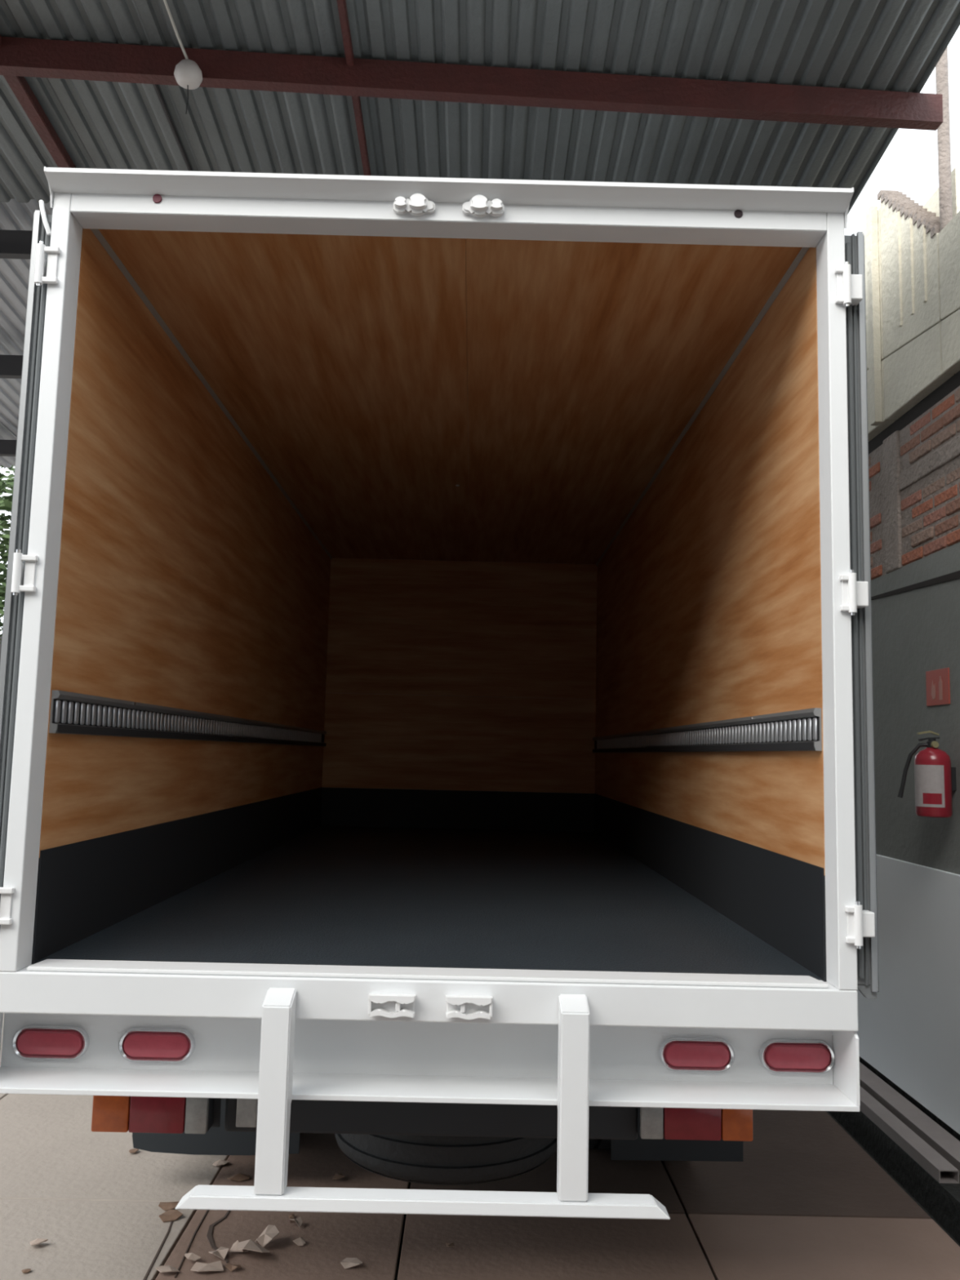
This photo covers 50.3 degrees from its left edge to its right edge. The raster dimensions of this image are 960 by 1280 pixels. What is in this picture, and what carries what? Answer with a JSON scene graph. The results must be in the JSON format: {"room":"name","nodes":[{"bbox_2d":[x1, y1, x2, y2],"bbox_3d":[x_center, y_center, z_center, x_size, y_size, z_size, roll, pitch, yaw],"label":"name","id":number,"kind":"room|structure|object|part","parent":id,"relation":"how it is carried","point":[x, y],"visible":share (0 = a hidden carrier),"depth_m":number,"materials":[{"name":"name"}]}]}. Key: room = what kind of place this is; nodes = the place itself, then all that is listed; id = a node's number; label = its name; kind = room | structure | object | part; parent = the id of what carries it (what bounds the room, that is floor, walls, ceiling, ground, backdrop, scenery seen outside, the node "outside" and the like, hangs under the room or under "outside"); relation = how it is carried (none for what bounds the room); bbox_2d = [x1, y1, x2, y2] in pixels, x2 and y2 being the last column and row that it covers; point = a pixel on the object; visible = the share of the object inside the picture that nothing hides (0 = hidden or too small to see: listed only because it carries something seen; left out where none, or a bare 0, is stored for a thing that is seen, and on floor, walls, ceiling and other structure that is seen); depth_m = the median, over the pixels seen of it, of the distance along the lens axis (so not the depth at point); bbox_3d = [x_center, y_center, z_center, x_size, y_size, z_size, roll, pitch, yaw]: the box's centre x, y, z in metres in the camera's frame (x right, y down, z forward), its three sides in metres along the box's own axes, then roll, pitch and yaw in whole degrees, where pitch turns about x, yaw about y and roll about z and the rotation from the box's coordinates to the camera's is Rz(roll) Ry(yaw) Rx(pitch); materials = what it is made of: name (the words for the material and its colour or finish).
{"room":"covered loading area","nodes":[
{"label":"covered loading area","id":0,"kind":"room"},
{"bbox_2d":[0,635,2,658],"bbox_3d":[-7.061,1.517,13.679,18.300,3.200,0.200,1,-6,0],"label":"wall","id":1,"kind":"structure","parent":0,"point":[2,636],"depth_m":13.76,"materials":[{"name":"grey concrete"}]},
{"bbox_2d":[0,0,959,467],"bbox_3d":[-3.720,-2.090,5.930,11.310,0.685,6.250,1,-6,0],"label":"ceiling","id":2,"kind":"structure","parent":0,"point":[786,93],"depth_m":4.26,"materials":[{"name":"metal"}]},
{"bbox_2d":[163,0,202,114],"bbox_3d":[-1.206,-2.347,3.863,0.111,0.436,0.611,0,-6,9],"label":"pendant lamp","id":3,"kind":"object","parent":2,"relation":"hanging from","point":[188,74],"visible":1,"depth_m":4.07,"materials":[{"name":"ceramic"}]},
{"bbox_3d":[-1.171,-2.164,4.092,0.009,0.125,0.005,1,-6,0],"label":"pull cord","id":4,"kind":"part","parent":3,"relation":"part of","materials":[{"name":"grey plastic"}]},
{"bbox_2d":[0,1013,959,1279],"bbox_3d":[-3.462,2.115,3.578,11.420,0.264,20.000,1,-6,0],"label":"floor","id":5,"kind":"structure","parent":0,"point":[813,1195],"depth_m":3.67,"materials":[{"name":"concrete"}]},
{"bbox_2d":[0,465,14,643],"bbox_3d":[-5.883,0.177,12.017,2.743,5.355,2.726,1,-6,0],"label":"tree","id":6,"kind":"object","parent":5,"relation":"on","point":[6,502],"visible":0.12,"depth_m":11.77,"materials":[{"name":"green plant"}]},
{"bbox_2d":[22,1268,31,1273],"bbox_3d":[-1.428,1.985,3.219,0.026,0.009,0.022,7,-9,-44],"label":"dry leaf","id":7,"kind":"object","parent":5,"relation":"on","point":[26,1270],"visible":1,"depth_m":3.21,"materials":[{"name":"brown plant"}]},
{"bbox_2d":[29,1238,48,1245],"bbox_3d":[-1.464,1.996,3.388,0.052,0.023,0.043,6,-8,-35],"label":"scrap","id":8,"kind":"object","parent":5,"relation":"on","point":[37,1241],"visible":1,"depth_m":3.38,"materials":[{"name":"white paper"}]},
{"bbox_2d":[128,1148,138,1152],"bbox_3d":[-1.420,2.092,4.189,0.037,0.011,0.045,-2,-7,27],"label":"dry leaf","id":9,"kind":"object","parent":5,"relation":"on","point":[133,1150],"visible":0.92,"depth_m":4.18,"materials":[{"name":"beige plant"}]},
{"bbox_2d":[155,1265,179,1272],"bbox_3d":[-0.988,1.993,3.234,0.054,0.017,0.060,-4,-8,42],"label":"scrap","id":10,"kind":"object","parent":5,"relation":"on","point":[162,1268],"visible":1,"depth_m":3.23,"materials":[{"name":"beige paper"}]},
{"bbox_2d":[158,1201,178,1210],"bbox_3d":[-1.117,2.040,3.689,0.083,0.018,0.053,1,-6,0],"label":"dry leaf","id":11,"kind":"object","parent":5,"relation":"on","point":[171,1205],"visible":0.84,"depth_m":3.68,"materials":[{"name":"brown plant"}]},
{"bbox_2d":[159,1209,182,1222],"bbox_3d":[-1.095,2.032,3.608,0.062,0.017,0.065,-4,-8,41],"label":"dry leaf","id":12,"kind":"object","parent":5,"relation":"on","point":[171,1215],"visible":1,"depth_m":3.60,"materials":[{"name":"brown plant"}]},
{"bbox_2d":[184,1252,200,1261],"bbox_3d":[-0.933,1.996,3.312,0.045,0.029,0.051,7,-8,-39],"label":"scrap","id":13,"kind":"object","parent":5,"relation":"on","point":[192,1256],"visible":1,"depth_m":3.30,"materials":[{"name":"beige paper"}]},
{"bbox_2d":[191,1260,223,1271],"bbox_3d":[-0.872,1.997,3.254,0.096,0.018,0.066,5,-7,-28],"label":"rubble","id":14,"kind":"object","parent":5,"relation":"on","point":[215,1266],"visible":1,"depth_m":3.25,"materials":[{"name":"beige stone"}]},
{"bbox_2d":[208,1246,229,1260],"bbox_3d":[-0.851,2.002,3.339,0.054,0.027,0.066,-4,-8,41],"label":"rubble","id":15,"kind":"object","parent":5,"relation":"on","point":[221,1252],"visible":1,"depth_m":3.33,"materials":[{"name":"grey stone"}]},
{"bbox_2d":[212,1159,229,1165],"bbox_3d":[-1.034,2.086,4.081,0.063,0.017,0.056,1,-6,0],"label":"dry leaf","id":16,"kind":"object","parent":5,"relation":"on","point":[220,1162],"visible":1,"depth_m":4.07,"materials":[{"name":"beige plant"}]},
{"bbox_2d":[225,1262,241,1271],"bbox_3d":[-0.786,2.002,3.265,0.044,0.015,0.040,-2,-7,28],"label":"dry leaf","id":17,"kind":"object","parent":5,"relation":"on","point":[229,1266],"visible":1,"depth_m":3.26,"materials":[{"name":"brown plant"}]},
{"bbox_2d":[227,1173,249,1181],"bbox_3d":[-0.932,2.071,3.951,0.084,0.023,0.059,1,-6,0],"label":"dry leaf","id":18,"kind":"object","parent":5,"relation":"on","point":[238,1177],"visible":1,"depth_m":3.94,"materials":[{"name":"brown plant"}]},
{"bbox_2d":[229,1240,248,1252],"bbox_3d":[-0.794,2.005,3.384,0.056,0.035,0.039,0,-7,16],"label":"rubble","id":19,"kind":"object","parent":5,"relation":"on","point":[234,1247],"visible":0.73,"depth_m":3.37,"materials":[{"name":"grey stone"}]},
{"bbox_2d":[237,1239,270,1252],"bbox_3d":[-0.741,1.993,3.351,0.104,0.053,0.118,3,-6,-11],"label":"rubble","id":20,"kind":"object","parent":5,"relation":"on","point":[251,1245],"visible":1,"depth_m":3.32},
{"bbox_2d":[254,1224,279,1247],"bbox_3d":[-0.711,2.003,3.422,0.072,0.050,0.080,4,-7,-26],"label":"rubble","id":21,"kind":"object","parent":5,"relation":"on","point":[270,1232],"visible":0.89,"depth_m":3.42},
{"bbox_2d":[288,1213,294,1218],"bbox_3d":[-0.670,2.049,3.638,0.021,0.009,0.022,3,-7,-13],"label":"dry leaf","id":22,"kind":"object","parent":5,"relation":"on","point":[290,1215],"visible":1,"depth_m":3.63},
{"bbox_2d":[289,1217,302,1227],"bbox_3d":[-0.642,2.031,3.572,0.043,0.032,0.046,1,-6,0],"label":"scrap","id":23,"kind":"object","parent":5,"relation":"on","point":[298,1220],"visible":1,"depth_m":3.57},
{"bbox_2d":[293,1237,305,1245],"bbox_3d":[-0.608,2.024,3.446,0.041,0.019,0.036,1,-6,0],"label":"scrap","id":24,"kind":"object","parent":5,"relation":"on","point":[300,1242],"visible":1,"depth_m":3.44,"materials":[{"name":"grey paper"}]},
{"bbox_2d":[332,1173,344,1179],"bbox_3d":[-0.547,2.084,3.970,0.044,0.018,0.059,1,-6,0],"label":"dry leaf","id":25,"kind":"object","parent":5,"relation":"on","point":[338,1175],"visible":1,"depth_m":3.96,"materials":[{"name":"brown plant"}]},
{"bbox_2d":[340,1257,362,1269],"bbox_3d":[-0.415,2.015,3.308,0.069,0.016,0.053,1,-6,0],"label":"rubble","id":26,"kind":"object","parent":5,"relation":"on","point":[347,1263],"visible":1,"depth_m":3.30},
{"bbox_2d":[0,166,879,1219],"bbox_3d":[-0.154,0.730,6.603,2.458,3.311,7.838,1,-6,0],"label":"box truck","id":27,"kind":"object","parent":5,"relation":"on","point":[437,729],"visible":1,"depth_m":3.47,"materials":[{"name":"white paint"}]},
{"bbox_3d":[-1.349,1.093,2.791,0.008,0.189,0.177,1,-6,0],"label":"bumper plate","id":28,"kind":"part","parent":27,"relation":"part of","materials":[{"name":"white paint"}]},
{"bbox_3d":[-1.272,0.713,2.742,0.029,0.069,0.005,1,-6,0],"label":"hinge plate","id":29,"kind":"part","parent":27,"relation":"part of","materials":[{"name":"white paint"}]},
{"bbox_3d":[-1.306,-0.123,3.446,0.053,2.150,1.120,1,-6,0],"label":"door","id":30,"kind":"part","parent":27,"relation":"part of","materials":[{"name":"grey metal"}]},
{"bbox_3d":[-1.252,-0.184,2.842,0.029,0.074,0.005,1,-6,0],"label":"hinge plate","id":31,"kind":"part","parent":27,"relation":"part of","materials":[{"name":"white paint"}]},
{"bbox_3d":[-1.238,-0.209,2.898,0.051,2.212,0.100,1,-6,0],"label":"frame post","id":32,"kind":"part","parent":27,"relation":"part of","materials":[{"name":"white metal"}]},
{"bbox_3d":[-1.241,-1.306,2.989,0.004,0.113,0.162,1,-6,0],"label":"lip plate","id":33,"kind":"part","parent":27,"relation":"part of","materials":[{"name":"white paint"}]},
{"bbox_2d":[12,1024,89,1060],"bbox_3d":[-1.206,1.130,2.869,0.214,0.092,0.018,1,-6,0],"label":"marker lamp","id":34,"kind":"object","parent":27,"relation":"on","point":[29,1042],"depth_m":2.86,"materials":[{"name":"red plastic"}]},
{"bbox_3d":[-1.231,-1.076,2.941,0.029,0.079,0.005,1,-6,0],"label":"hinge plate","id":35,"kind":"part","parent":27,"relation":"part of","materials":[{"name":"white paint"}]},
{"bbox_3d":[-1.226,-0.197,4.175,0.015,1.894,2.439,1,-6,0],"label":"lining panel","id":36,"kind":"part","parent":27,"relation":"part of","materials":[{"name":"brown wood"}]},
{"bbox_2d":[118,1026,195,1062],"bbox_3d":[-0.908,1.138,2.871,0.214,0.092,0.018,1,-6,0],"label":"marker lamp","id":37,"kind":"object","parent":27,"relation":"on","point":[135,1044],"depth_m":2.86,"materials":[{"name":"red plastic"}]},
{"bbox_3d":[-1.261,1.045,5.522,0.019,0.319,5.392,1,-6,0],"label":"kick panel","id":38,"kind":"part","parent":27,"relation":"part of","materials":[{"name":"black"}]},
{"bbox_3d":[-1.230,0.500,5.580,0.024,0.122,5.379,1,-6,0],"label":"cargo rail","id":39,"kind":"part","parent":27,"relation":"part of","materials":[{"name":"grey metal"}]},
{"bbox_3d":[-1.202,-0.967,5.747,0.014,0.014,5.391,1,-6,0],"label":"corner trim","id":40,"kind":"part","parent":27,"relation":"part of","materials":[{"name":"silver metal"}]},
{"bbox_3d":[-1.245,0.072,6.600,0.015,1.894,2.439,1,-6,0],"label":"lining panel","id":41,"kind":"part","parent":27,"relation":"part of","materials":[{"name":"brown wood"}]},
{"bbox_3d":[-0.632,-1.132,4.283,1.159,0.015,2.440,1,-6,0],"label":"ceiling lining panel","id":42,"kind":"part","parent":27,"relation":"part of","materials":[{"name":"brown wood"}]},
{"bbox_3d":[-1.257,0.235,8.067,0.015,1.894,0.512,1,-6,0],"label":"lining panel","id":43,"kind":"part","parent":27,"relation":"part of","materials":[{"name":"brown wood"}]},
{"bbox_3d":[-0.651,-0.862,6.709,1.159,0.015,2.439,1,-6,0],"label":"ceiling lining panel","id":44,"kind":"part","parent":27,"relation":"part of","materials":[{"name":"brown wood"}]},
{"bbox_3d":[-0.177,1.364,8.205,2.198,0.309,0.006,1,-6,0],"label":"kick panel","id":45,"kind":"part","parent":27,"relation":"part of","materials":[{"name":"black"}]},
{"bbox_3d":[-0.165,0.833,8.273,2.198,0.760,0.012,1,-6,0],"label":"bulkhead panel","id":46,"kind":"part","parent":27,"relation":"part of","materials":[{"name":"brown wood"}]},
{"bbox_3d":[-0.149,0.147,8.350,2.198,0.619,0.012,1,-6,0],"label":"bulkhead panel","id":47,"kind":"part","parent":27,"relation":"part of","materials":[{"name":"brown wood"}]},
{"bbox_3d":[-0.136,-0.406,8.411,2.198,0.491,0.012,1,-6,0],"label":"bulkhead panel","id":48,"kind":"part","parent":27,"relation":"part of","materials":[{"name":"brown wood"}]},
{"bbox_3d":[-0.129,-0.686,8.179,2.228,0.015,0.512,1,-6,0],"label":"ceiling lining panel","id":49,"kind":"part","parent":27,"relation":"part of","materials":[{"name":"brown wood"}]},
{"bbox_3d":[0.463,-0.836,6.714,1.068,0.015,2.439,1,-6,0],"label":"ceiling lining panel","id":50,"kind":"part","parent":27,"relation":"part of","materials":[{"name":"brown wood"}]},
{"bbox_3d":[0.956,0.288,8.079,0.015,1.894,0.512,1,-6,0],"label":"lining panel","id":51,"kind":"part","parent":27,"relation":"part of","materials":[{"name":"brown wood"}]},
{"bbox_3d":[0.967,0.125,6.611,0.015,1.894,2.439,1,-6,0],"label":"lining panel","id":52,"kind":"part","parent":27,"relation":"part of","materials":[{"name":"brown wood"}]},
{"bbox_3d":[0.482,-1.105,4.289,1.068,0.015,2.440,1,-6,0],"label":"ceiling lining panel","id":53,"kind":"part","parent":27,"relation":"part of","materials":[{"name":"brown wood"}]},
{"bbox_2d":[658,1036,734,1071],"bbox_3d":[0.611,1.168,2.879,0.214,0.092,0.018,1,-6,0],"label":"marker lamp","id":54,"kind":"object","parent":27,"relation":"on","point":[676,1054],"depth_m":2.87,"materials":[{"name":"red plastic"}]},
{"bbox_3d":[0.982,-0.916,5.758,0.014,0.014,5.391,1,-6,0],"label":"corner trim","id":55,"kind":"part","parent":27,"relation":"part of","materials":[{"name":"silver metal"}]},
{"bbox_3d":[0.943,0.552,5.591,0.024,0.122,5.379,1,-6,0],"label":"cargo rail","id":56,"kind":"part","parent":27,"relation":"part of","materials":[{"name":"grey metal"}]},
{"bbox_3d":[0.948,1.098,5.534,0.019,0.319,5.392,1,-6,0],"label":"kick panel","id":57,"kind":"part","parent":27,"relation":"part of","materials":[{"name":"black"}]},
{"bbox_3d":[0.986,-0.145,4.186,0.015,1.894,2.439,1,-6,0],"label":"lining panel","id":58,"kind":"part","parent":27,"relation":"part of","materials":[{"name":"brown wood"}]},
{"bbox_2d":[759,1038,835,1074],"bbox_3d":[0.895,1.174,2.881,0.214,0.092,0.018,1,-6,0],"label":"marker lamp","id":59,"kind":"object","parent":27,"relation":"attached to","point":[776,1055],"depth_m":2.87,"materials":[{"name":"red plastic"}]},
{"bbox_3d":[1.012,-0.155,2.910,0.051,2.212,0.100,1,-6,0],"label":"frame post","id":60,"kind":"part","parent":27,"relation":"part of","materials":[{"name":"white metal"}]},
{"bbox_3d":[1.045,-1.022,2.953,0.029,0.079,0.005,1,-6,0],"label":"hinge plate","id":61,"kind":"part","parent":27,"relation":"part of","materials":[{"name":"white paint"}]},
{"bbox_3d":[1.025,-0.130,2.853,0.029,0.074,0.005,1,-6,0],"label":"hinge plate","id":62,"kind":"part","parent":27,"relation":"part of","materials":[{"name":"white paint"}]},
{"bbox_3d":[1.003,1.149,2.803,0.008,0.189,0.177,1,-6,0],"label":"bumper plate","id":63,"kind":"part","parent":27,"relation":"part of","materials":[{"name":"white paint"}]},
{"bbox_3d":[1.066,-1.252,3.001,0.004,0.113,0.162,1,-6,0],"label":"lip plate","id":64,"kind":"part","parent":27,"relation":"part of","materials":[{"name":"white paint"}]},
{"bbox_3d":[1.004,0.766,2.753,0.029,0.069,0.005,1,-6,0],"label":"hinge plate","id":65,"kind":"part","parent":27,"relation":"part of","materials":[{"name":"white paint"}]},
{"bbox_3d":[1.070,-0.067,3.459,0.053,2.150,1.120,1,-6,0],"label":"door","id":66,"kind":"part","parent":27,"relation":"part of","materials":[{"name":"grey metal"}]},
{"bbox_2d":[446,1242,454,1246],"bbox_3d":[-0.099,2.041,3.448,0.027,0.010,0.028,4,-7,-25],"label":"dry leaf","id":67,"kind":"object","parent":5,"relation":"on","point":[452,1243],"visible":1,"depth_m":3.44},
{"bbox_2d":[832,1066,959,1183],"bbox_3d":[1.851,2.389,6.331,0.080,0.049,4.550,1,-6,0],"label":"bar","id":68,"kind":"object","parent":5,"relation":"on","point":[941,1170],"visible":0.38,"depth_m":4.40,"materials":[{"name":"grey metal"}]},
{"bbox_2d":[859,1062,959,1174],"bbox_3d":[1.993,2.334,5.810,0.111,0.049,6.000,1,-6,0],"label":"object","id":69,"kind":"object","parent":5,"relation":"on","point":[943,1142],"visible":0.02,"depth_m":4.69,"materials":[{"name":"grey metal"}]},
{"bbox_2d":[856,46,959,1141],"bbox_3d":[2.217,-0.469,3.407,0.290,5.500,17.000,1,-6,0],"label":"wall","id":70,"kind":"structure","parent":0,"point":[908,1035],"depth_m":4.95,"materials":[{"name":"grey paint"}]},
{"bbox_3d":[2.168,-1.730,7.000,0.090,0.842,3.134,1,-6,0],"label":"concrete panel","id":71,"kind":"part","parent":70,"relation":"part of","materials":[{"name":"beige concrete"}]},
{"bbox_3d":[2.159,-1.327,6.956,0.090,0.707,3.134,1,-6,0],"label":"concrete panel","id":72,"kind":"part","parent":70,"relation":"part of","materials":[{"name":"beige concrete"}]},
{"bbox_3d":[2.117,2.036,3.127,0.054,0.095,17.000,1,-6,0],"label":"skirting","id":73,"kind":"part","parent":70,"relation":"part of","materials":[{"name":"black"}]},
{"bbox_3d":[2.183,-1.939,5.112,0.090,0.999,0.654,1,-6,0],"label":"concrete panel","id":74,"kind":"part","parent":70,"relation":"part of","materials":[{"name":"beige concrete"}]},
{"bbox_3d":[2.172,-0.483,3.408,0.060,0.153,17.000,1,-6,0],"label":"concrete panel","id":75,"kind":"part","parent":70,"relation":"part of","materials":[{"name":"grey concrete"}]},
{"bbox_3d":[2.155,0.243,3.327,0.060,1.309,17.000,1,-6,0],"label":"concrete panel","id":76,"kind":"part","parent":70,"relation":"part of","materials":[{"name":"grey concrete"}]},
{"bbox_3d":[2.169,-1.349,5.046,0.090,0.330,0.654,1,-6,0],"label":"concrete panel","id":77,"kind":"part","parent":70,"relation":"part of","materials":[{"name":"beige concrete"}]},
{"bbox_2d":[897,730,956,817],"bbox_3d":[1.993,0.594,4.549,0.233,0.380,0.152,1,-6,0],"label":"fire extinguisher","id":78,"kind":"object","parent":70,"relation":"attached to","point":[935,778],"visible":1,"depth_m":4.49,"materials":[{"name":"red metal"}]},
{"bbox_3d":[2.002,0.415,4.569,0.092,0.020,0.018,1,-6,0],"label":"lever","id":79,"kind":"part","parent":78,"relation":"part of","materials":[{"name":"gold metal"}]},
{"bbox_3d":[2.005,0.443,4.566,0.088,0.019,0.020,1,-6,0],"label":"handle","id":80,"kind":"part","parent":78,"relation":"part of","materials":[{"name":"black metal"}]},
{"bbox_2d":[922,792,942,804],"bbox_3d":[1.980,0.695,4.475,0.077,0.047,0.011,-2,-7,28],"label":"print","id":81,"kind":"object","parent":78,"relation":"attached to","point":[927,797],"depth_m":4.47,"materials":[{"name":"red paper"}]},
{"bbox_2d":[925,667,950,706],"bbox_3d":[2.115,0.219,4.724,0.007,0.164,0.230,1,-6,0],"label":"safety sign","id":82,"kind":"object","parent":70,"relation":"attached to","point":[937,682],"visible":1,"depth_m":4.71,"materials":[{"name":"red paint"}]},
{"bbox_3d":[2.192,-2.474,4.837,0.054,1.200,0.054,1,-6,0],"label":"post","id":83,"kind":"part","parent":70,"relation":"part of","materials":[{"name":"beige concrete"}]},
{"bbox_3d":[2.180,-1.685,4.399,0.090,0.505,0.696,1,-6,0],"label":"concrete panel","id":84,"kind":"part","parent":70,"relation":"part of","materials":[{"name":"beige concrete"}]},
{"bbox_3d":[2.173,-1.385,4.365,0.090,0.251,0.696,1,-6,0],"label":"concrete panel","id":85,"kind":"part","parent":70,"relation":"part of","materials":[{"name":"beige concrete"}]}
]}

